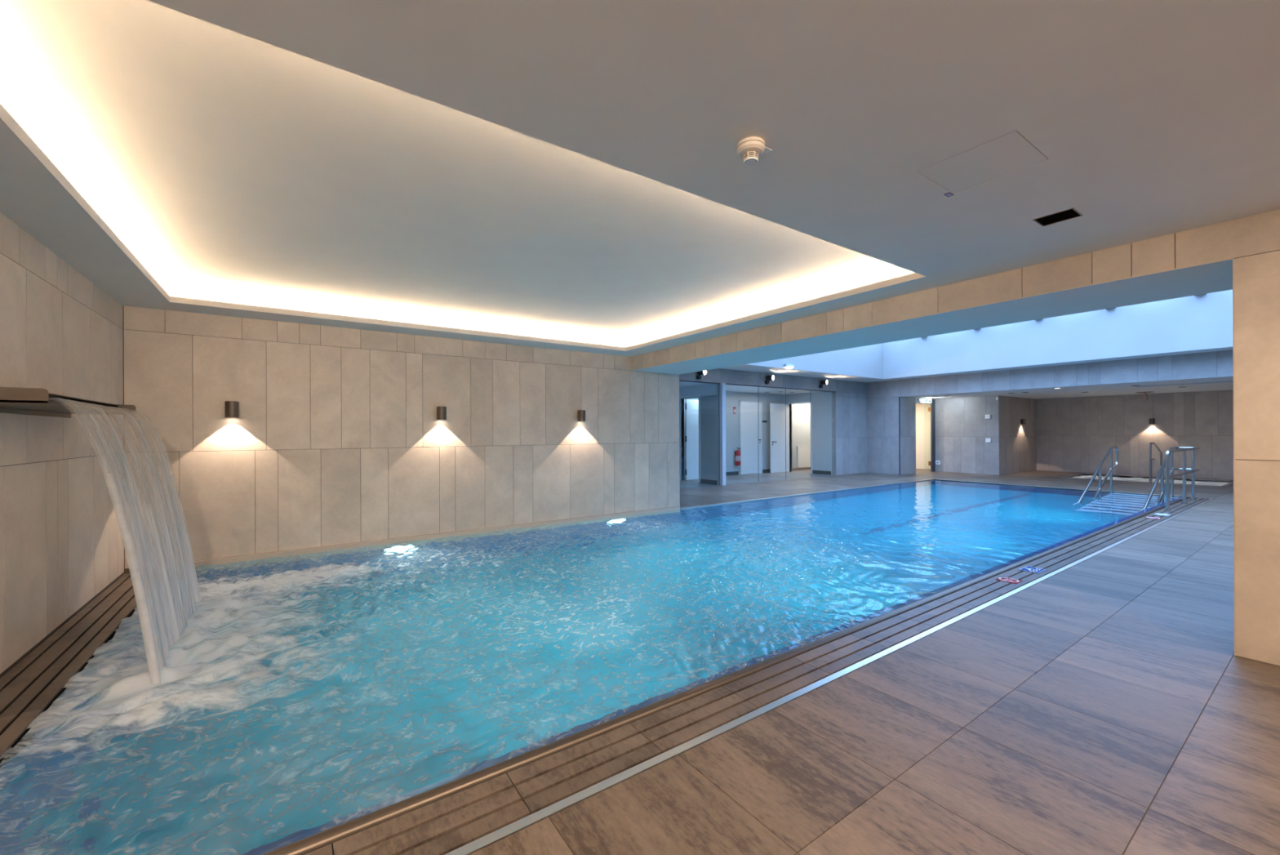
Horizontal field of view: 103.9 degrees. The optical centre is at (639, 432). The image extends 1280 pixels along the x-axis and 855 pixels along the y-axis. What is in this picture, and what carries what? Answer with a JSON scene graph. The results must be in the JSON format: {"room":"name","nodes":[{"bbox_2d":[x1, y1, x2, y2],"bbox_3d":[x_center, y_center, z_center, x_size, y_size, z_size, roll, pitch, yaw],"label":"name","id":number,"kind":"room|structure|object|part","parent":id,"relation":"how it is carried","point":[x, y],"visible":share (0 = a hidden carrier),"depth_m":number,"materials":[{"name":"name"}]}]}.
{"room":"indoor swimming pool","nodes":[
{"label":"indoor swimming pool","id":0,"kind":"room"},
{"bbox_2d":[0,211,124,677],"bbox_3d":[-2.490,-0.380,0.703,0.400,3.720,11.000,0,0,-35],"label":"wall","id":1,"kind":"structure","parent":0,"point":[62,544],"depth_m":3.68,"materials":[{"name":"beige stone"}]},
{"bbox_2d":[0,386,136,417],"bbox_3d":[-3.817,-0.192,3.295,0.385,0.145,1.930,0,0,-35],"label":"spout","id":2,"kind":"object","parent":1,"relation":"attached to","point":[13,400],"visible":0.72,"depth_m":2.98,"materials":[{"name":"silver metal"}]},
{"bbox_3d":[-3.296,-0.194,2.546,0.385,0.080,0.006,0,0,-35],"label":"plate","id":3,"kind":"part","parent":2,"relation":"part of","materials":[{"name":"beige stone"}]},
{"bbox_3d":[-3.817,-0.160,3.295,0.385,0.016,1.830,0,0,-35],"label":"plate","id":4,"kind":"part","parent":2,"relation":"part of","materials":[{"name":"brown metal"}]},
{"bbox_3d":[-3.858,-0.225,3.266,0.285,0.008,1.818,0,0,-35],"label":"plate","id":5,"kind":"part","parent":2,"relation":"part of","materials":[{"name":"brown metal"}]},
{"bbox_3d":[-4.339,-0.189,4.043,0.385,0.080,0.006,0,0,-35],"label":"plate","id":6,"kind":"part","parent":2,"relation":"part of","materials":[{"name":"brown metal"}]},
{"bbox_2d":[48,395,200,684],"bbox_3d":[-3.507,0.654,3.508,0.495,1.704,1.806,0,0,-35],"label":"water","id":7,"kind":"object","parent":2,"relation":"attached to","point":[171,626],"visible":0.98,"depth_m":3.38,"materials":[{"name":"white liquid"}]},
{"bbox_2d":[123,305,679,574],"bbox_3d":[-2.627,-0.379,7.556,7.812,3.720,0.600,0,0,-35],"label":"wall","id":8,"kind":"structure","parent":0,"point":[337,437],"depth_m":6.55,"materials":[{"name":"beige tile"}]},
{"bbox_2d":[224,400,239,417],"bbox_3d":[-4.644,-0.264,5.700,0.125,0.185,0.138,0,0,-35],"label":"wall lamp","id":9,"kind":"object","parent":8,"relation":"attached to","point":[231,407],"visible":1,"depth_m":5.65,"materials":[{"name":"brown metal"}]},
{"bbox_2d":[129,506,679,573],"bbox_3d":[-2.304,1.563,7.399,7.450,0.293,0.038,0,0,-35],"label":"trim","id":10,"kind":"structure","parent":8,"relation":"attached to","point":[345,546],"depth_m":6.72,"materials":[{"name":"beige"}]},
{"bbox_2d":[436,406,446,419],"bbox_3d":[-2.776,-0.271,7.002,0.125,0.185,0.138,0,0,-35],"label":"wall lamp","id":11,"kind":"object","parent":8,"relation":"attached to","point":[441,411],"visible":1,"depth_m":6.94,"materials":[{"name":"brown metal"}]},
{"bbox_2d":[577,409,585,421],"bbox_3d":[-0.964,-0.279,8.265,0.125,0.185,0.138,0,0,-35],"label":"wall lamp","id":12,"kind":"object","parent":8,"relation":"attached to","point":[581,413],"visible":1,"depth_m":8.21,"materials":[{"name":"brown metal"}]},
{"bbox_2d":[0,0,1279,356],"bbox_3d":[0.219,-1.543,2.778,6.426,0.376,10.700,0,0,-35],"label":"ceiling","id":13,"kind":"structure","parent":0,"point":[566,175],"depth_m":2.56,"materials":[{"name":"white paint"}]},
{"bbox_2d":[736,136,764,165],"bbox_3d":[0.522,-1.315,2.359,0.132,0.082,0.132,0,0,-35],"label":"smoke detector","id":14,"kind":"object","parent":13,"relation":"attached to","point":[751,157],"visible":1,"depth_m":2.33,"materials":[{"name":"beige plastic"}]},
{"bbox_2d":[763,146,771,153],"bbox_3d":[0.598,-1.355,2.401,0.064,0.002,0.036,0,0,-35],"label":"label","id":15,"kind":"object","parent":13,"relation":"attached to","point":[766,150],"visible":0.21,"depth_m":2.41,"materials":[{"name":"white plastic"}]},
{"bbox_2d":[943,191,954,196],"bbox_3d":[1.766,-1.360,2.863,0.056,0.002,0.032,0,0,-35],"label":"tag","id":16,"kind":"object","parent":13,"relation":"attached to","point":[948,194],"visible":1,"depth_m":2.86,"materials":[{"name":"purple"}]},
{"bbox_2d":[917,129,1047,192],"bbox_3d":[1.738,-1.376,2.552,0.418,0.030,0.438,0,0,-35],"label":"access hatch","id":17,"kind":"object","parent":13,"relation":"attached to","point":[1010,152],"visible":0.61,"depth_m":2.53,"materials":[{"name":"white paint"}]},
{"bbox_2d":[1032,207,1082,226],"bbox_3d":[2.647,-1.484,3.176,0.187,0.242,0.205,0,0,-35],"label":"ceiling vent","id":18,"kind":"object","parent":13,"relation":"in","point":[1071,213],"visible":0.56,"depth_m":3.23,"materials":[{"name":"black metal"}]},
{"bbox_2d":[679,382,718,484],"bbox_3d":[1.618,0.028,14.662,0.120,2.830,2.030,0,0,-35],"label":"wall","id":19,"kind":"structure","parent":0,"point":[708,393],"depth_m":14.15,"materials":[{"name":"white paint"}]},
{"bbox_2d":[679,395,701,482],"bbox_3d":[1.861,0.177,15.032,0.960,2.530,0.940,0,0,-35],"label":"door","id":20,"kind":"structure","parent":19,"relation":"in","point":[692,437],"depth_m":15.21,"materials":[{"name":"white paint"}]},
{"bbox_2d":[718,382,725,485],"bbox_3d":[2.253,0.041,13.777,0.130,2.800,0.170,0,0,-35],"label":"trim","id":21,"kind":"structure","parent":19,"relation":"attached to","point":[722,386],"depth_m":13.71,"materials":[{"name":"grey paint"}]},
{"bbox_2d":[684,391,810,478],"bbox_3d":[2.555,-0.035,16.675,11.140,2.950,0.200,0,0,-35],"label":"wall","id":22,"kind":"structure","parent":0,"point":[801,412],"depth_m":17.91,"materials":[{"name":"white paint"}]},
{"bbox_2d":[734,447,740,465],"bbox_3d":[3.308,0.806,16.965,0.201,0.602,0.195,0,0,12],"label":"fire extinguisher","id":23,"kind":"object","parent":22,"relation":"attached to","point":[737,453],"visible":1,"depth_m":16.88,"materials":[{"name":"red metal"}]},
{"bbox_2d":[738,400,762,474],"bbox_3d":[3.885,0.164,17.400,1.150,2.540,0.130,0,0,-35],"label":"door","id":24,"kind":"structure","parent":22,"relation":"in","point":[750,412],"depth_m":17.37,"materials":[{"name":"white paint"}]},
{"bbox_2d":[791,466,810,471],"bbox_3d":[6.249,1.375,19.113,1.700,0.100,0.016,0,0,-35],"label":"baseboard","id":25,"kind":"structure","parent":22,"relation":"attached to","point":[803,468],"depth_m":19.02,"materials":[{"name":"brown"}]},
{"bbox_2d":[796,445,810,467],"bbox_3d":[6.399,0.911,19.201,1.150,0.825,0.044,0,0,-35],"label":"cabinet","id":26,"kind":"object","parent":22,"relation":"attached to","point":[803,451],"visible":0.7,"depth_m":19.08,"materials":[{"name":"white paint"}]},
{"bbox_2d":[679,381,823,394],"bbox_3d":[3.110,-1.468,15.871,11.140,0.150,2.160,0,0,-35],"label":"ceiling","id":27,"kind":"structure","parent":0,"point":[728,387],"depth_m":16.34,"materials":[{"name":"white paint"}]},
{"bbox_2d":[679,368,866,475],"bbox_3d":[3.737,-0.175,14.891,11.040,3.220,0.160,0,0,-35],"label":"wall","id":28,"kind":"structure","parent":0,"point":[849,433],"depth_m":16.88,"materials":[{"name":"grey tile"}]},
{"bbox_2d":[696,370,706,379],"bbox_3d":[1.613,-1.535,13.184,0.253,0.257,0.147,0,0,41],"label":"wall spotlight","id":29,"kind":"object","parent":28,"relation":"attached to","point":[702,372],"visible":0.8,"depth_m":13.16,"materials":[{"name":"grey metal"}]},
{"bbox_2d":[687,381,719,488],"bbox_3d":[1.504,0.054,13.285,1.650,2.780,0.013,0,0,-35],"label":"window","id":30,"kind":"structure","parent":28,"relation":"in","point":[688,381],"depth_m":13.75,"materials":[{"name":"clear glass"}]},
{"bbox_2d":[733,384,759,484],"bbox_3d":[2.882,0.048,14.246,1.430,2.780,0.013,0,0,-35],"label":"window","id":31,"kind":"structure","parent":28,"relation":"in","point":[734,384],"depth_m":14.65,"materials":[{"name":"clear glass"}]},
{"bbox_2d":[679,380,835,391],"bbox_3d":[2.881,-1.352,14.249,8.910,0.020,0.060,0,0,-35],"label":"trim","id":32,"kind":"structure","parent":28,"relation":"attached to","point":[679,380],"depth_m":14.63,"materials":[{"name":"grey metal"}]},
{"bbox_2d":[700,468,831,484],"bbox_3d":[3.736,1.375,16.165,5.334,0.120,1.980,0,0,-35],"label":"baseboard","id":33,"kind":"structure","parent":28,"relation":"attached to","point":[820,472],"depth_m":16.98,"materials":[{"name":"grey stone"}]},
{"bbox_2d":[764,374,774,384],"bbox_3d":[3.803,-1.554,14.711,0.253,0.257,0.147,0,0,41],"label":"wall spotlight","id":34,"kind":"object","parent":28,"relation":"attached to","point":[768,377],"visible":1,"depth_m":14.68,"materials":[{"name":"grey metal"}]},
{"bbox_2d":[772,388,786,480],"bbox_3d":[3.970,0.044,15.003,1.220,2.780,0.013,0,0,-35],"label":"window","id":35,"kind":"structure","parent":28,"relation":"in","point":[785,388],"depth_m":15.34,"materials":[{"name":"clear glass"}]},
{"bbox_2d":[791,417,811,479],"bbox_3d":[4.975,0.040,15.704,1.230,2.780,0.013,0,0,-35],"label":"window","id":36,"kind":"structure","parent":28,"relation":"in","point":[811,417],"depth_m":16.05,"materials":[{"name":"clear glass"}]},
{"bbox_2d":[818,379,827,387],"bbox_3d":[5.928,-1.573,16.192,0.253,0.257,0.147,0,0,41],"label":"wall spotlight","id":37,"kind":"object","parent":28,"relation":"attached to","point":[824,381],"visible":1,"depth_m":16.16,"materials":[{"name":"grey metal"}]},
{"bbox_2d":[813,390,835,425],"bbox_3d":[6.011,0.036,16.425,1.296,2.780,0.013,0,0,-35],"label":"window","id":38,"kind":"structure","parent":28,"relation":"in","point":[814,390],"depth_m":16.79,"materials":[{"name":"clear glass"}]},
{"bbox_2d":[784,391,831,475],"bbox_3d":[5.971,0.011,17.738,0.140,2.830,1.960,0,0,-35],"label":"wall","id":39,"kind":"structure","parent":0,"point":[821,401],"depth_m":17.25,"materials":[{"name":"white paint"}]},
{"bbox_2d":[769,400,812,473],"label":"door","id":40,"kind":"structure","parent":39,"relation":"in","point":[777,411],"depth_m":17.95,"materials":[{"name":"white paint"}]},
{"bbox_3d":[5.788,0.162,18.000,0.162,2.530,1.040,0,0,-35],"label":"frame","id":41,"kind":"part","parent":40,"relation":"part of","materials":[{"name":"white paint"}]},
{"bbox_2d":[470,468,1279,854],"bbox_3d":[6.408,1.549,9.275,23.990,0.250,17.100,0,0,-35],"label":"floor","id":42,"kind":"structure","parent":0,"point":[1105,704],"depth_m":2.34,"materials":[{"name":"grey tile"}]},
{"bbox_2d":[0,478,1190,854],"bbox_3d":[3.302,2.203,8.181,17.642,1.568,5.540,0,0,-35],"label":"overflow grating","id":43,"kind":"object","parent":42,"relation":"in","point":[312,842],"depth_m":2.98,"materials":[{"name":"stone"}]},
{"bbox_3d":[-3.733,1.530,3.166,0.369,0.130,5.270,0,0,-35],"label":"overflow grate","id":44,"kind":"part","parent":43,"relation":"part of","materials":[{"name":"brown wood"}]},
{"bbox_2d":[0,480,1182,854],"bbox_3d":[3.389,1.434,8.167,17.110,0.122,5.208,0,0,-35],"label":"pool water","id":45,"kind":"object","parent":43,"relation":"in","point":[303,695],"visible":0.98,"depth_m":3.41,"materials":[{"name":"blue liquid"}]},
{"bbox_3d":[10.392,2.185,10.611,2.790,1.455,1.140,0,0,-35],"label":"steps","id":46,"kind":"structure","parent":43,"relation":"in","visible":0},
{"bbox_2d":[1077,445,1118,502],"bbox_3d":[10.034,1.162,10.999,3.255,1.695,0.099,0,0,-35],"label":"stair handrail","id":47,"kind":"object","parent":46,"relation":"on","point":[1109,451],"visible":0.86,"depth_m":11.36,"materials":[{"name":"silver metal"}]},
{"bbox_3d":[10.226,1.389,11.132,0.050,1.240,0.050,0,0,-35],"label":"post","id":48,"kind":"part","parent":47,"relation":"part of","materials":[{"name":"silver metal"}]},
{"bbox_3d":[10.946,0.876,11.635,0.050,1.060,0.050,0,0,-35],"label":"post","id":49,"kind":"part","parent":47,"relation":"part of","materials":[{"name":"silver metal"}]},
{"bbox_2d":[303,497,1208,854],"bbox_3d":[4.877,1.495,5.771,17.370,0.130,0.292,0,0,-35],"label":"grate","id":50,"kind":"object","parent":42,"relation":"in","point":[444,825],"visible":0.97,"depth_m":2.39,"materials":[{"name":"stone"}]},
{"bbox_2d":[995,576,1022,583],"bbox_3d":[3.587,1.432,4.869,0.160,0.006,0.170,0,0,-35],"label":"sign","id":51,"kind":"object","parent":50,"relation":"on","point":[1002,578],"visible":1,"depth_m":4.86,"materials":[{"name":"plastic"}]},
{"bbox_2d":[1017,565,1046,573],"bbox_3d":[4.096,1.430,5.229,0.250,0.006,0.170,0,0,-35],"label":"depth marker","id":52,"kind":"object","parent":50,"relation":"on","point":[1030,569],"visible":1,"depth_m":5.22,"materials":[{"name":"blue"}]},
{"bbox_2d":[1146,516,1161,519],"bbox_3d":[8.515,1.412,8.306,0.160,0.006,0.170,0,0,-35],"label":"pad","id":53,"kind":"object","parent":50,"relation":"on","point":[1146,517],"visible":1,"depth_m":8.28,"materials":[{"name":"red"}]},
{"bbox_2d":[1154,512,1170,515],"bbox_3d":[9.013,1.410,8.641,0.250,0.006,0.170,0,0,-35],"label":"depth marker","id":54,"kind":"object","parent":50,"relation":"on","point":[1157,513],"visible":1,"depth_m":8.61,"materials":[{"name":"white"}]},
{"bbox_2d":[1143,446,1199,511],"bbox_3d":[10.688,1.159,10.062,3.255,1.695,0.434,0,0,-35],"label":"guard railing","id":55,"kind":"object","parent":50,"relation":"on","point":[1169,473],"visible":0.94,"depth_m":10.12,"materials":[{"name":"silver metal"}]},
{"bbox_3d":[10.781,1.386,10.336,0.050,1.240,0.050,0,0,-35],"label":"post","id":56,"kind":"part","parent":55,"relation":"part of","materials":[{"name":"silver metal"}]},
{"bbox_3d":[9.524,0.911,9.041,0.050,1.000,0.050,0,0,-35],"label":"post","id":57,"kind":"part","parent":55,"relation":"part of","materials":[{"name":"silver metal"}]},
{"bbox_3d":[11.558,0.873,10.879,0.050,1.060,0.050,0,0,-35],"label":"post","id":58,"kind":"part","parent":55,"relation":"part of","materials":[{"name":"silver metal"}]},
{"bbox_3d":[10.733,1.165,10.093,3.145,0.767,0.395,0,0,-35],"label":"rail","id":59,"kind":"part","parent":55,"relation":"part of","materials":[{"name":"silver metal"}]},
{"bbox_3d":[10.779,0.876,9.916,0.050,1.060,0.050,0,0,-35],"label":"post","id":60,"kind":"part","parent":55,"relation":"part of","materials":[{"name":"silver metal"}]},
{"bbox_3d":[11.534,0.873,10.442,0.050,1.060,0.050,0,0,-35],"label":"post","id":61,"kind":"part","parent":55,"relation":"part of","materials":[{"name":"silver metal"}]},
{"bbox_2d":[444,498,1213,854],"bbox_3d":[4.962,1.448,5.621,17.440,0.043,0.043,0,0,-35],"label":"channel","id":62,"kind":"object","parent":42,"relation":"in","point":[490,838],"visible":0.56,"depth_m":2.40,"materials":[{"name":"silver metal"}]},
{"bbox_2d":[1059,473,1233,486],"bbox_3d":[15.027,1.835,14.915,2.400,0.908,3.400,0,0,-35],"label":"plunge pool","id":63,"kind":"object","parent":42,"relation":"in","point":[1079,474],"visible":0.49,"depth_m":14.85,"materials":[{"name":"white"}]},
{"bbox_2d":[1066,475,1230,485],"bbox_3d":[15.025,1.419,14.915,2.260,0.036,3.260,0,0,-35],"label":"water","id":64,"kind":"object","parent":63,"relation":"in","point":[1114,477],"visible":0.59,"depth_m":14.92,"materials":[{"name":"liquid"}]},
{"bbox_2d":[1149,442,1162,483],"bbox_3d":[14.588,1.179,14.160,1.368,1.824,0.048,0,0,-35],"label":"handrail","id":65,"kind":"object","parent":42,"relation":"on","point":[1150,443],"visible":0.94,"depth_m":13.78,"materials":[{"name":"grey metal"}]},
{"bbox_3d":[14.589,0.880,14.161,1.325,0.335,0.036,0,0,-35],"label":"rail","id":66,"kind":"part","parent":65,"relation":"part of","materials":[{"name":"grey"}]},
{"bbox_2d":[900,396,935,474],"bbox_3d":[10.052,0.094,17.849,3.298,2.630,0.205,0,0,-35],"label":"wall","id":67,"kind":"structure","parent":0,"point":[908,404],"depth_m":17.20,"materials":[{"name":"grey stone"}]},
{"bbox_2d":[927,404,932,465],"bbox_3d":[10.605,0.182,18.527,0.108,2.430,1.020,0,0,16],"label":"door","id":68,"kind":"structure","parent":67,"relation":"in","point":[930,463],"depth_m":18.06,"materials":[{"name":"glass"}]},
{"bbox_2d":[915,403,930,469],"bbox_3d":[9.670,0.061,18.744,3.300,2.700,1.900,0,0,-35],"label":"wall","id":69,"kind":"structure","parent":0,"point":[922,415],"depth_m":19.41,"materials":[{"name":"beige paint"}]},
{"bbox_2d":[631,208,1279,665],"bbox_3d":[2.970,-0.842,5.388,1.080,4.960,14.640,0,0,-35],"label":"wall","id":70,"kind":"structure","parent":0,"point":[1242,255],"depth_m":3.55,"materials":[{"name":"beige stone"}]},
{"bbox_2d":[934,395,999,475],"bbox_3d":[11.396,0.089,17.449,0.250,2.630,1.998,0,0,-35],"label":"wall","id":71,"kind":"structure","parent":0,"point":[962,428],"depth_m":17.32,"materials":[{"name":"grey stone"}]},
{"bbox_2d":[935,460,940,464],"bbox_3d":[10.767,1.080,18.104,0.039,0.140,0.150,0,0,-35],"label":"wall socket","id":72,"kind":"object","parent":71,"relation":"attached to","point":[937,462],"visible":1,"depth_m":18.08,"materials":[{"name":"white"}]},
{"bbox_2d":[985,414,990,418],"bbox_3d":[11.667,-0.539,16.803,0.039,0.140,0.150,0,0,-35],"label":"control box","id":73,"kind":"object","parent":71,"relation":"attached to","point":[987,416],"visible":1,"depth_m":16.79,"materials":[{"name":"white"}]},
{"bbox_2d":[985,438,991,442],"bbox_3d":[11.679,0.255,16.791,0.039,0.140,0.150,0,0,-35],"label":"control box","id":74,"kind":"object","parent":71,"relation":"attached to","point":[987,440],"visible":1,"depth_m":16.78,"materials":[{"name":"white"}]},
{"bbox_2d":[722,346,1232,382],"bbox_3d":[7.724,-1.956,8.886,10.752,0.350,14.940,0,0,-35],"label":"ceiling","id":75,"kind":"structure","parent":0,"point":[745,366],"depth_m":14.18,"materials":[{"name":"white paint"}]},
{"bbox_2d":[747,289,1232,378],"bbox_3d":[8.803,-2.567,8.866,8.040,1.558,13.870,0,0,-35],"label":"wall","id":76,"kind":"structure","parent":0,"point":[1201,322],"depth_m":12.98,"materials":[{"name":"white paint"}]},
{"bbox_2d":[783,363,793,368],"bbox_3d":[4.106,-1.827,13.775,0.260,0.140,0.240,0,0,-35],"label":"lamp","id":77,"kind":"object","parent":76,"relation":"attached to","point":[788,366],"visible":1,"depth_m":13.71,"materials":[{"name":"grey"}]},
{"bbox_2d":[998,395,1036,475],"bbox_3d":[13.265,0.081,17.654,3.548,2.630,0.200,0,0,-35],"label":"wall","id":78,"kind":"structure","parent":0,"point":[1017,441],"depth_m":17.42,"materials":[{"name":"tile"}]},
{"bbox_2d":[1020,418,1026,424],"bbox_3d":[13.462,-0.387,17.586,0.125,0.185,0.138,0,0,-35],"label":"wall lamp","id":79,"kind":"object","parent":78,"relation":"attached to","point":[1023,421],"visible":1,"depth_m":17.54,"materials":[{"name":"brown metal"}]},
{"bbox_2d":[866,349,1233,474],"bbox_3d":[12.351,-0.210,11.922,0.300,3.220,14.640,0,0,-35],"label":"wall","id":80,"kind":"structure","parent":0,"point":[883,397],"depth_m":14.24,"materials":[{"name":"grey stone"}]},
{"bbox_2d":[911,377,1233,399],"bbox_3d":[14.386,-1.338,14.111,5.950,0.200,15.900,0,0,-35],"label":"ceiling","id":81,"kind":"structure","parent":0,"point":[1117,388],"depth_m":14.67,"materials":[{"name":"white paint"}]},
{"bbox_2d":[924,396,931,402],"bbox_3d":[9.932,-1.129,17.247,0.034,0.188,0.200,0,0,-35],"label":"exit sign","id":82,"kind":"object","parent":81,"relation":"hanging from","point":[928,399],"visible":1,"depth_m":17.23,"materials":[{"name":"white paint"}]},
{"bbox_2d":[1136,391,1152,400],"bbox_3d":[15.491,-1.112,15.369,0.400,0.261,0.400,0,0,-35],"label":"ceiling hook","id":83,"kind":"object","parent":81,"relation":"hanging from","point":[1136,392],"visible":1,"depth_m":15.31,"materials":[{"name":"brown metal"}]},
{"bbox_2d":[1135,380,1233,386],"bbox_3d":[14.055,-1.234,12.357,0.240,0.006,2.600,0,0,-35],"label":"ceiling panel","id":84,"kind":"object","parent":81,"relation":"attached to","point":[1233,380],"visible":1,"depth_m":12.71,"materials":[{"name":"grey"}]},
{"bbox_2d":[1035,389,1233,479],"bbox_3d":[17.940,0.512,13.963,0.300,3.530,11.600,0,0,-35],"label":"wall","id":85,"kind":"structure","parent":0,"point":[1073,434],"depth_m":16.28,"materials":[{"name":"tile"}]},
{"bbox_2d":[1149,417,1155,424],"bbox_3d":[16.294,-0.359,15.938,0.138,0.185,0.125,0,0,-35],"label":"wall lamp","id":86,"kind":"object","parent":85,"relation":"attached to","point":[1152,420],"visible":1,"depth_m":15.88,"materials":[{"name":"brown metal"}]}
]}

